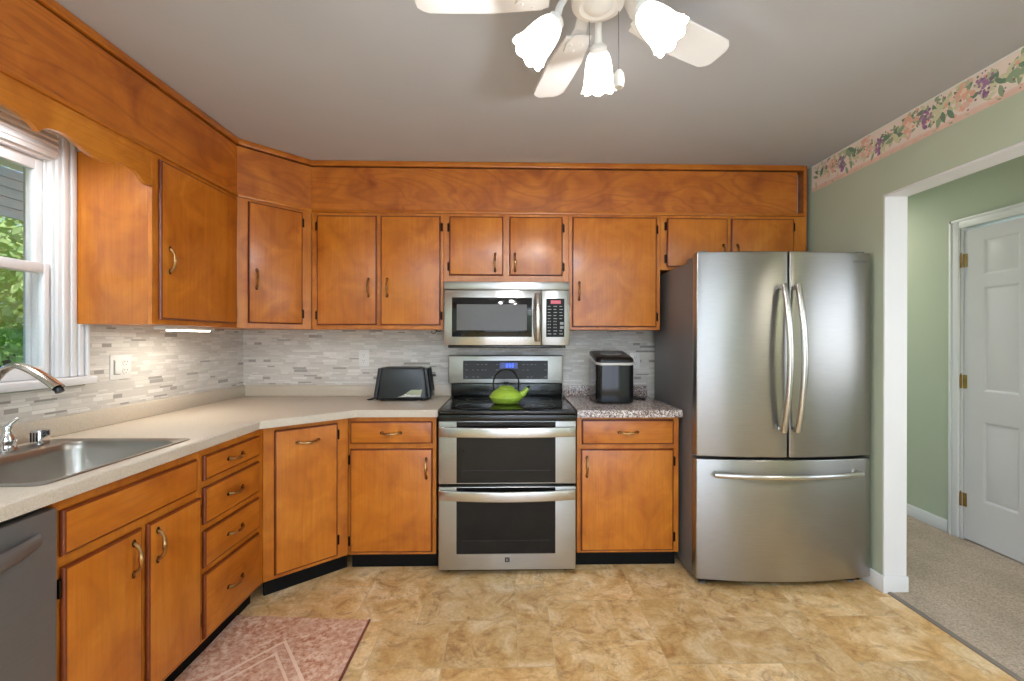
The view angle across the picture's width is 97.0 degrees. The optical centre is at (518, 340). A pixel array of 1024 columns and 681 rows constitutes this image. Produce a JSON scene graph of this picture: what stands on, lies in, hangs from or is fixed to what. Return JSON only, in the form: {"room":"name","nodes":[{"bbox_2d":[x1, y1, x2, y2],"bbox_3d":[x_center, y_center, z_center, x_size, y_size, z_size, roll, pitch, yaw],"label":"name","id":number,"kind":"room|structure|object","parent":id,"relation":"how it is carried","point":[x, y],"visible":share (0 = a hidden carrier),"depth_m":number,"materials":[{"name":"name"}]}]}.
{"room":"kitchen","nodes":[
{"label":"kitchen","id":0,"kind":"room"},
{"bbox_2d":[0,159,79,393],"bbox_3d":[-1.900,0.140,0.396,0.110,2.520,5.480,0,0,-1],"label":"wall","id":1,"kind":"structure","parent":0,"point":[54,159],"depth_m":1.83,"materials":[{"name":"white paint"}]},
{"bbox_2d":[0,106,96,392],"bbox_3d":[-1.893,-0.341,1.426,0.160,1.052,1.082,0,0,-1],"label":"window","id":2,"kind":"structure","parent":1,"relation":"in","point":[20,145],"depth_m":1.82,"materials":[{"name":"white paint"}]},
{"bbox_2d":[110,354,130,379],"bbox_3d":[-1.872,0.125,2.134,0.010,0.115,0.116,0,0,-1],"label":"wall outlet","id":3,"kind":"object","parent":1,"relation":"attached to","point":[120,365],"visible":1,"depth_m":2.13,"materials":[{"name":"plastic"}]},
{"bbox_2d":[114,360,119,373],"bbox_3d":[-1.869,0.125,2.111,0.006,0.068,0.034,0,0,-1],"label":"rocker switch","id":4,"kind":"object","parent":3,"relation":"attached to","point":[116,362],"depth_m":2.11,"materials":[{"name":"plastic"}]},
{"bbox_2d":[122,359,128,373],"bbox_3d":[-1.871,0.125,2.157,0.004,0.072,0.033,0,0,-1],"label":"receptacle","id":5,"kind":"object","parent":3,"relation":"attached to","point":[125,362],"depth_m":2.15,"materials":[{"name":"plastic"}]},
{"bbox_2d":[0,324,242,425],"bbox_3d":[-1.868,0.148,1.543,0.008,0.500,3.172,0,0,-1],"label":"tile backsplash","id":6,"kind":"structure","parent":1,"relation":"attached to","point":[164,364],"depth_m":2.27,"materials":[{"name":"tile"}]},
{"bbox_2d":[77,151,236,327],"bbox_3d":[-1.694,-0.434,2.214,0.365,0.728,0.597,0,0,-1],"label":"upper cabinet","id":7,"kind":"object","parent":1,"relation":"attached to","point":[164,252],"visible":1,"depth_m":1.94,"materials":[{"name":"brown wood"}]},
{"bbox_2d":[153,325,213,331],"bbox_3d":[-1.661,-0.058,2.262,0.060,0.024,0.340,0,0,-1],"label":"light","id":8,"kind":"object","parent":7,"relation":"attached to","point":[160,327],"visible":1,"depth_m":2.21,"materials":[{"name":"plastic"}]},
{"bbox_2d":[166,330,209,331],"bbox_3d":[-1.662,-0.049,2.287,0.048,0.006,0.250,0,0,-1],"label":"diffuser","id":9,"kind":"object","parent":8,"relation":"attached to","point":[166,330],"depth_m":2.30,"materials":[{"name":"white plastic"}]},
{"bbox_2d":[214,197,315,329],"bbox_3d":[-1.592,-0.435,2.824,0.594,0.728,0.614,0,0,-1],"label":"upper cabinet","id":10,"kind":"object","parent":1,"relation":"attached to","point":[274,242],"visible":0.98,"depth_m":2.65,"materials":[{"name":"brown wood"}]},
{"bbox_2d":[55,0,1023,168],"bbox_3d":[0.550,-1.167,1.037,5.114,0.100,6.750,0,0,-1],"label":"ceiling","id":11,"kind":"structure","parent":0,"point":[796,82],"depth_m":1.90,"materials":[{"name":"paint"}]},
{"bbox_2d":[0,0,238,195],"bbox_3d":[-1.537,-0.958,1.239,0.035,0.322,2.552,0,0,-1],"label":"soffit","id":12,"kind":"structure","parent":11,"relation":"attached to","point":[45,47],"depth_m":1.69,"materials":[{"name":"brown wood"}]},
{"bbox_2d":[0,72,151,185],"bbox_3d":[-1.548,-0.724,1.363,0.019,0.144,1.108,0,0,-1],"label":"window valance","id":13,"kind":"object","parent":12,"relation":"attached to","point":[40,112],"visible":1,"depth_m":1.57,"materials":[{"name":"brown wood"}]},
{"bbox_2d":[236,138,311,211],"bbox_3d":[-1.431,-0.960,2.673,0.035,0.322,0.415,0,0,41],"label":"soffit","id":14,"kind":"structure","parent":11,"relation":"attached to","point":[265,174],"depth_m":2.65,"materials":[{"name":"brown wood"}]},
{"bbox_2d":[312,160,806,216],"bbox_3d":[0.273,-0.957,3.008,3.137,0.323,0.316,0,0,-1],"label":"soffit","id":15,"kind":"structure","parent":11,"relation":"attached to","point":[338,186],"depth_m":2.86,"materials":[{"name":"brown wood"}]},
{"bbox_2d":[414,0,728,97],"bbox_3d":[0.196,-0.913,1.270,0.972,0.408,0.980,0,0,-1],"label":"ceiling fan","id":16,"kind":"object","parent":11,"relation":"hanging from","point":[670,32],"visible":1,"depth_m":1.29,"materials":[{"name":"white ceramic"}]},
{"bbox_2d":[174,553,1016,680],"bbox_3d":[-0.001,1.304,0.467,3.895,0.001,5.530,0,0,-1],"label":"floor","id":17,"kind":"structure","parent":0,"point":[597,622],"depth_m":2.05,"materials":[{"name":"beige tile"}]},
{"bbox_2d":[0,508,56,680],"bbox_3d":[-1.475,0.866,0.897,0.634,0.868,0.605,0,0,-1],"label":"dishwasher","id":18,"kind":"object","parent":17,"relation":"on","point":[28,541],"visible":0.99,"depth_m":1.13,"materials":[{"name":"grey metal"}]},
{"bbox_2d":[39,451,200,680],"bbox_3d":[-1.531,0.863,1.492,0.658,0.872,0.580,0,0,-1],"label":"base cabinet","id":19,"kind":"object","parent":17,"relation":"on","point":[129,548],"visible":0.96,"depth_m":1.45,"materials":[{"name":"brown wood"}]},
{"bbox_2d":[184,429,262,669],"bbox_3d":[-1.543,0.862,2.007,0.658,0.872,0.458,0,0,-1],"label":"base cabinet","id":20,"kind":"object","parent":17,"relation":"on","point":[230,471],"visible":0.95,"depth_m":1.96,"materials":[{"name":"brown wood"}]},
{"bbox_2d":[176,615,370,680],"bbox_3d":[-0.993,1.294,1.668,0.636,0.011,0.938,0,0,-1],"label":"kitchen rug","id":21,"kind":"object","parent":17,"relation":"on","point":[250,648],"visible":1,"depth_m":1.88,"materials":[{"name":"pink fabric"}]},
{"bbox_2d":[262,418,348,595],"bbox_3d":[-1.424,0.862,2.689,0.927,0.872,0.895,0,0,-1],"label":"base cabinet","id":22,"kind":"object","parent":17,"relation":"on","point":[305,483],"visible":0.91,"depth_m":2.37,"materials":[{"name":"brown wood"}]},
{"bbox_2d":[0,385,451,521],"bbox_3d":[-1.153,0.368,1.835,1.434,0.116,2.621,0,0,-1],"label":"countertop","id":23,"kind":"structure","parent":22,"relation":"on","point":[211,418],"depth_m":2.18,"materials":[{"name":"beige laminate"}]},
{"bbox_2d":[0,362,64,393],"bbox_3d":[-1.625,0.225,1.463,0.305,0.312,0.056,0,0,-1],"label":"kitchen faucet","id":24,"kind":"object","parent":23,"relation":"on","point":[45,378],"visible":1,"depth_m":1.45,"materials":[{"name":"silver metal"}]},
{"bbox_2d":[0,417,189,486],"bbox_3d":[-1.533,0.419,1.479,0.530,0.300,0.584,0,0,-1],"label":"sink","id":25,"kind":"object","parent":23,"relation":"in","point":[56,460],"depth_m":1.66,"materials":[{"name":"metal"}]},
{"bbox_2d":[30,428,50,444],"bbox_3d":[-1.768,0.354,1.674,0.040,0.054,0.047,0,0,-1],"label":"air gap","id":26,"kind":"object","parent":25,"relation":"on","point":[40,436],"visible":1,"depth_m":1.66,"materials":[{"name":"silver metal"}]},
{"bbox_2d":[367,366,435,400],"bbox_3d":[-0.761,0.277,2.948,0.438,0.213,0.172,0,0,-3],"label":"toaster","id":27,"kind":"object","parent":23,"relation":"on","point":[392,382],"visible":1,"depth_m":2.87,"materials":[{"name":"black plastic"}]},
{"bbox_2d":[348,417,439,566],"bbox_3d":[-0.717,0.863,2.825,0.492,0.872,0.656,0,0,-1],"label":"base cabinet","id":28,"kind":"object","parent":17,"relation":"on","point":[393,462],"visible":0.98,"depth_m":2.53,"materials":[{"name":"brown wood"}]},
{"bbox_2d":[438,355,575,570],"bbox_3d":[-0.082,0.701,2.804,0.782,1.198,0.712,0,0,-1],"label":"range","id":29,"kind":"object","parent":17,"relation":"on","point":[507,491],"visible":0.94,"depth_m":2.50,"materials":[{"name":"metal"}]},
{"bbox_2d":[438,396,575,420],"bbox_3d":[-0.070,0.412,2.823,0.758,0.056,0.674,0,0,-1],"label":"cooktop","id":30,"kind":"object","parent":29,"relation":"in","point":[459,408],"depth_m":2.50,"materials":[{"name":"black glass"}]},
{"bbox_2d":[489,368,529,404],"bbox_3d":[-0.075,0.276,2.774,0.211,0.213,0.211,0,0,44],"label":"tea kettle","id":31,"kind":"object","parent":29,"relation":"on","point":[505,394],"visible":1,"depth_m":2.72,"materials":[{"name":"green ceramic"}]},
{"bbox_2d":[574,416,678,564],"bbox_3d":[0.613,0.865,2.856,0.582,0.872,0.656,0,0,-1],"label":"base cabinet","id":32,"kind":"object","parent":17,"relation":"on","point":[626,484],"visible":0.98,"depth_m":2.56,"materials":[{"name":"brown wood"}]},
{"bbox_2d":[563,385,682,417],"bbox_3d":[0.613,0.372,2.855,0.590,0.112,0.664,0,0,-1],"label":"countertop","id":33,"kind":"structure","parent":32,"relation":"on","point":[578,397],"depth_m":2.66,"materials":[{"name":"stone"}]},
{"bbox_2d":[589,351,644,402],"bbox_3d":[0.660,0.227,2.900,0.385,0.319,0.316,0,0,0],"label":"ice maker","id":34,"kind":"object","parent":33,"relation":"on","point":[611,372],"visible":1,"depth_m":2.75,"materials":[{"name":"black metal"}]},
{"bbox_2d":[654,251,870,583],"bbox_3d":[1.390,0.414,2.667,0.932,1.777,0.848,0,0,-1],"label":"refrigerator","id":35,"kind":"object","parent":17,"relation":"on","point":[764,356],"visible":0.98,"depth_m":2.35,"materials":[{"name":"grey metal"}]},
{"bbox_2d":[806,46,1023,574],"bbox_3d":[1.995,0.147,0.487,0.118,2.520,5.480,0,0,-1],"label":"wall","id":36,"kind":"structure","parent":0,"point":[846,214],"depth_m":2.38,"materials":[{"name":"green paint"}]},
{"bbox_2d":[861,568,908,592],"bbox_3d":[1.937,1.261,2.717,0.134,0.085,0.761,0,0,-1],"label":"baseboard","id":37,"kind":"structure","parent":36,"relation":"attached to","point":[886,584],"depth_m":2.34,"materials":[{"name":"white paint"}]},
{"bbox_2d":[812,46,1023,191],"bbox_3d":[1.940,-1.028,0.365,0.001,0.166,5.090,0,0,-1],"label":"trim","id":38,"kind":"structure","parent":36,"relation":"attached to","point":[1004,78],"depth_m":2.09,"materials":[{"name":"multicoloured paper"}]},
{"bbox_2d":[882,141,1023,576],"bbox_3d":[1.973,0.276,1.377,0.121,2.060,1.959,0,0,-1],"label":"trim opening","id":39,"kind":"structure","parent":36,"relation":"attached to","point":[895,203],"depth_m":2.34,"materials":[{"name":"white paint"}]},
{"bbox_2d":[887,592,1023,680],"bbox_3d":[1.965,1.304,0.103,0.028,0.011,4.510,0,0,-1],"label":"trim","id":40,"kind":"structure","parent":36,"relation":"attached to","point":[973,648],"depth_m":1.96,"materials":[{"name":"wood"}]},
{"bbox_2d":[892,515,1023,678],"bbox_3d":[2.502,1.364,1.061,1.102,0.126,6.600,0,0,-1],"label":"floor","id":41,"kind":"structure","parent":0,"point":[974,590],"depth_m":2.36,"materials":[{"name":"beige carpet"}]},
{"bbox_2d":[907,155,1023,536],"bbox_3d":[3.013,0.148,1.121,0.120,2.520,6.500,0,0,-1],"label":"wall","id":42,"kind":"structure","parent":0,"point":[930,212],"depth_m":3.19,"materials":[{"name":"green paint"}]},
{"bbox_2d":[907,504,947,532],"bbox_3d":[2.884,1.256,3.710,0.012,0.084,1.300,0,0,-1],"label":"baseboard","id":43,"kind":"structure","parent":42,"relation":"attached to","point":[926,517],"depth_m":3.20,"materials":[{"name":"white paint"}]},
{"bbox_2d":[948,202,1023,538],"bbox_3d":[2.967,0.252,2.596,0.139,2.096,0.906,0,0,-1],"label":"door frame","id":44,"kind":"structure","parent":42,"relation":"attached to","point":[955,354],"depth_m":3.00,"materials":[{"name":"white paint"}]},
{"bbox_2d":[959,217,1023,562],"bbox_3d":[2.903,0.288,2.604,0.109,2.004,0.762,0,0,-1],"label":"door","id":45,"kind":"structure","parent":42,"relation":"in","point":[992,499],"depth_m":2.78,"materials":[{"name":"white paint"}]},
{"bbox_3d":[-0.021,0.140,3.231,4.020,2.520,0.100,0,0,-1],"label":"wall","id":46,"kind":"structure","parent":0,"visible":0},
{"bbox_2d":[359,350,368,365],"bbox_3d":[-1.074,0.123,3.143,0.070,0.115,0.009,0,0,-1],"label":"wall outlet","id":47,"kind":"object","parent":46,"relation":"attached to","point":[363,354],"visible":1,"depth_m":3.14,"materials":[{"name":"plastic"}]},
{"bbox_2d":[361,353,365,362],"bbox_3d":[-1.074,0.123,3.141,0.033,0.072,0.004,0,0,-1],"label":"receptacle","id":48,"kind":"object","parent":47,"relation":"attached to","point":[363,355],"depth_m":3.14,"materials":[{"name":"plastic"}]},
{"bbox_2d":[312,213,444,330],"bbox_3d":[-0.886,-0.434,2.970,0.821,0.728,0.356,0,0,-1],"label":"upper cabinet","id":49,"kind":"object","parent":46,"relation":"attached to","point":[371,271],"visible":1,"depth_m":2.83,"materials":[{"name":"brown wood"}]},
{"bbox_2d":[243,330,654,396],"bbox_3d":[-0.452,0.149,3.166,2.915,0.500,0.008,0,0,-1],"label":"tile backsplash","id":50,"kind":"structure","parent":46,"relation":"attached to","point":[270,357],"depth_m":3.15,"materials":[{"name":"tile"}]},
{"bbox_2d":[444,214,567,281],"bbox_3d":[-0.081,-0.580,2.988,0.785,0.432,0.356,0,0,-1],"label":"upper cabinet","id":51,"kind":"object","parent":46,"relation":"attached to","point":[477,247],"visible":0.94,"depth_m":2.85,"materials":[{"name":"brown wood"}]},
{"bbox_2d":[444,281,568,347],"bbox_3d":[-0.076,-0.158,2.949,0.768,0.407,0.439,0,0,-1],"label":"microwave","id":52,"kind":"object","parent":51,"relation":"attached to","point":[476,314],"visible":1,"depth_m":2.78,"materials":[{"name":"metal"}]},
{"bbox_2d":[568,215,659,330],"bbox_3d":[0.603,-0.431,3.004,0.583,0.728,0.356,0,0,-1],"label":"upper cabinet","id":53,"kind":"object","parent":46,"relation":"attached to","point":[614,260],"visible":1,"depth_m":2.86,"materials":[{"name":"brown wood"}]},
{"bbox_2d":[630,352,639,368],"bbox_3d":[0.818,0.141,3.187,0.070,0.115,0.009,0,0,-1],"label":"wall outlet","id":54,"kind":"object","parent":46,"relation":"attached to","point":[635,355],"visible":0.88,"depth_m":3.19,"materials":[{"name":"plastic"}]},
{"bbox_2d":[633,355,637,365],"bbox_3d":[0.818,0.141,3.185,0.033,0.072,0.004,0,0,-1],"label":"receptacle","id":55,"kind":"object","parent":54,"relation":"attached to","point":[635,357],"depth_m":3.18,"materials":[{"name":"plastic"}]},
{"bbox_2d":[660,216,805,274],"bbox_3d":[1.368,-0.621,3.022,0.944,0.346,0.356,0,0,-1],"label":"upper cabinet","id":56,"kind":"object","parent":46,"relation":"attached to","point":[681,237],"visible":0.58,"depth_m":2.88,"materials":[{"name":"brown wood"}]},
{"label":"outside","id":57,"kind":"structure","parent":0,"visible":0},
{"bbox_3d":[-21.102,1.760,4.510,38.025,0.200,50.000,0,0,-1],"label":"lawn","id":58,"kind":"structure","parent":57,"visible":0},
{"bbox_2d":[0,216,22,366],"bbox_3d":[-6.312,0.397,5.065,4.407,4.092,4.458,0,0,-45],"label":"tree","id":59,"kind":"object","parent":58,"relation":"on","point":[11,283],"visible":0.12,"depth_m":4.72,"materials":[{"name":"green plant"}]},
{"bbox_2d":[0,165,22,357],"bbox_3d":[-10.804,-1.017,9.323,5.470,5.390,5.642,0,0,-1],"label":"tree","id":60,"kind":"object","parent":58,"relation":"on","point":[18,224],"visible":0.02,"depth_m":9.12,"materials":[{"name":"green plant"}]},
{"bbox_2d":[0,158,25,362],"bbox_3d":[-3.252,0.079,2.925,2.404,3.230,7.000,0,0,-1],"label":"house","id":61,"kind":"structure","parent":58,"relation":"on","point":[12,182],"depth_m":3.90,"materials":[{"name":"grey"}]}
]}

